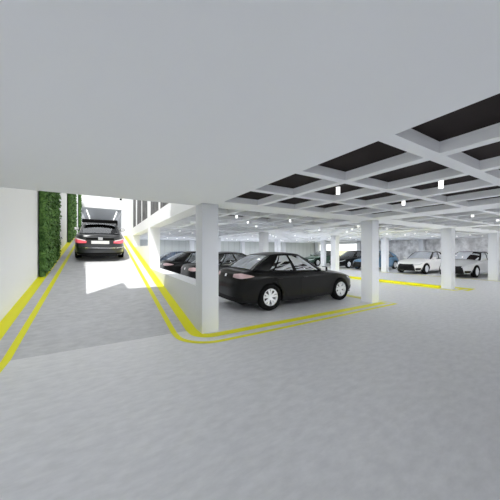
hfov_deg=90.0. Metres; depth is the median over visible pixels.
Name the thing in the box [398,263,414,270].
grille
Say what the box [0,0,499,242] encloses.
ceiling
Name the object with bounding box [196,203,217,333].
pillar
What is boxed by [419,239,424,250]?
pillar
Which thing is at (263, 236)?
pillar
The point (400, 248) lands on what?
wall
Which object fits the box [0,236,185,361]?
ramp
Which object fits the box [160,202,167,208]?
window
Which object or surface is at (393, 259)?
sedan
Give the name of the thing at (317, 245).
pillar
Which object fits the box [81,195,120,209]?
wall
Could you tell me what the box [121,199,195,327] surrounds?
wall
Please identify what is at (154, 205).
window
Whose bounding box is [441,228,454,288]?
pillar
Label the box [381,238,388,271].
pillar
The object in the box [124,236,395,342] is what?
floor marking
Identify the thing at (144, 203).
window
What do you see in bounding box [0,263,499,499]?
floor
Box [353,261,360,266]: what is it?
grille
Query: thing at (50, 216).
panel
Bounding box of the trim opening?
[320,242,356,244]
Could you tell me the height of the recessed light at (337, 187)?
0.115 m
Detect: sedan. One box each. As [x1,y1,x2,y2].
[74,219,124,257]
[160,251,195,261]
[160,251,233,273]
[180,251,246,278]
[218,252,350,310]
[304,251,330,265]
[329,251,360,267]
[353,251,398,268]
[397,251,440,273]
[439,251,487,277]
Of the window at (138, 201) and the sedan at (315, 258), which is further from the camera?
the sedan at (315, 258)
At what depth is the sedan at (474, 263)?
14.32 m
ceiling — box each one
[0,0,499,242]
[81,207,120,219]
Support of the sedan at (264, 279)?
on the floor at (401, 400)
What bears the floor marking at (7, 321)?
on the ramp
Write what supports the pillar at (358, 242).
on the floor at (401, 400)
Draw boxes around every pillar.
[189,240,193,257]
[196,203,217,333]
[218,237,220,251]
[240,241,244,253]
[259,232,267,252]
[274,239,280,251]
[282,242,285,251]
[315,243,319,252]
[321,240,325,266]
[331,235,338,271]
[357,241,360,250]
[361,220,378,302]
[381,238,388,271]
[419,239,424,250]
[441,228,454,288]
[488,233,499,280]
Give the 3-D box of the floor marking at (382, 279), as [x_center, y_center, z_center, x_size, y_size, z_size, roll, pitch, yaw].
[7.076,1.546,12.241,0.891,0.001,6.015,0,0,-31]
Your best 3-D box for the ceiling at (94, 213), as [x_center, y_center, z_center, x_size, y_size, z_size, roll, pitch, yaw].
[-18.392,-3.860,30.889,3.170,0.380,20.100,0,0,-31]
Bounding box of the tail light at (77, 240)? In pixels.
[75,238,86,242]
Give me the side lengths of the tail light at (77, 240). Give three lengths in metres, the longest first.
0.728 x 0.218 x 0.157 m
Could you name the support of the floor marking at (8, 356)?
on the ramp
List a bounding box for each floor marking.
[0,238,73,339]
[0,244,74,371]
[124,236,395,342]
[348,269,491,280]
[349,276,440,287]
[382,279,472,290]
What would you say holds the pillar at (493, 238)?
on the floor at (401, 400)
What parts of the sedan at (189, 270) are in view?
pillar trim, seat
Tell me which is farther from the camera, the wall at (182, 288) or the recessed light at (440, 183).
the wall at (182, 288)
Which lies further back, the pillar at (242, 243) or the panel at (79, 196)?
the pillar at (242, 243)
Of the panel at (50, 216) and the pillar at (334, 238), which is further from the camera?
the pillar at (334, 238)
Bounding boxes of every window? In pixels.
[133,200,135,226]
[137,200,140,224]
[142,200,146,220]
[151,201,157,214]
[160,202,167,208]
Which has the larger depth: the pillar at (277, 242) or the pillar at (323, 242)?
the pillar at (323, 242)
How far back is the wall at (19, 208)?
5.54 m
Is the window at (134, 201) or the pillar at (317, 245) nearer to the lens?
the window at (134, 201)
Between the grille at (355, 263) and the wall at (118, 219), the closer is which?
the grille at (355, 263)
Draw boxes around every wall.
[0,187,77,320]
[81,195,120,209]
[81,212,120,232]
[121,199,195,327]
[140,240,314,261]
[379,237,487,260]
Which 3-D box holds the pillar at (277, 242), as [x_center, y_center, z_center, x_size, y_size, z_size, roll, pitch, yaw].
[2.188,0.340,19.895,0.330,2.420,0.360,0,0,-31]
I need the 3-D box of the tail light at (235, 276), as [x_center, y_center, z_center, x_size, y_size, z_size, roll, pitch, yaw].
[-0.177,0.645,6.189,0.558,0.126,0.151,0,0,15]
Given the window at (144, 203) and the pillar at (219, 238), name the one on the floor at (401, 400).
the pillar at (219, 238)
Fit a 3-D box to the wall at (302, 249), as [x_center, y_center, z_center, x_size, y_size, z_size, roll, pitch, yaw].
[-0.915,0.340,25.921,21.030,2.420,0.230,0,0,-31]
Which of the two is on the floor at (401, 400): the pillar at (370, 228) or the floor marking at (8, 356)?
the pillar at (370, 228)
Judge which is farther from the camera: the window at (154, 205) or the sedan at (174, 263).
the sedan at (174, 263)
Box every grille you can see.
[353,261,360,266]
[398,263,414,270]
[455,266,463,273]
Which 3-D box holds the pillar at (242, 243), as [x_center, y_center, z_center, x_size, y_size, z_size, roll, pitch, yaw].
[-0.725,0.340,24.783,0.330,2.420,0.360,0,0,-31]
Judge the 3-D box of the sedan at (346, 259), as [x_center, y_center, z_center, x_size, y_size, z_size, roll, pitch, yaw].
[9.107,0.801,22.599,4.596,1.497,2.060,0,0,-31]
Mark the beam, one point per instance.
(171, 212)
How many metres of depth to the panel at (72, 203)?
13.91 m
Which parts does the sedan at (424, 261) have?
door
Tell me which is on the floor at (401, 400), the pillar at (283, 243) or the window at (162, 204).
the pillar at (283, 243)
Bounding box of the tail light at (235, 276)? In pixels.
[233,274,253,278]
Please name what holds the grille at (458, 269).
attached to the sedan at (474, 263)
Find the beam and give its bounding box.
[123,203,195,236]
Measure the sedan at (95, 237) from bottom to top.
1.649 m
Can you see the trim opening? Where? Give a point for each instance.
(339, 242)
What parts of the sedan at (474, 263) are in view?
door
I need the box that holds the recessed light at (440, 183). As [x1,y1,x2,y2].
[438,180,443,188]
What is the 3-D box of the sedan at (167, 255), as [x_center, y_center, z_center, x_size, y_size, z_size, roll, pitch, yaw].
[-3.636,0.801,15.004,4.596,1.497,2.060,0,0,-31]
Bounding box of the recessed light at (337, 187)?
[336,186,340,194]
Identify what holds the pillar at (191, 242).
on the floor at (401, 400)
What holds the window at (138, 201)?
in the wall at (182, 288)
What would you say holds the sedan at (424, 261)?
on the floor at (401, 400)
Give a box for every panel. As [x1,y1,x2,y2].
[39,191,61,276]
[67,193,77,241]
[78,194,81,231]
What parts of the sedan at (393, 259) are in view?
door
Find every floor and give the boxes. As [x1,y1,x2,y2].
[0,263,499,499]
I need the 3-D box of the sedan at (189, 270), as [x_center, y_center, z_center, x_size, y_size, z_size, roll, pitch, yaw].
[-0.403,0.801,9.911,4.596,1.497,2.060,0,0,-31]

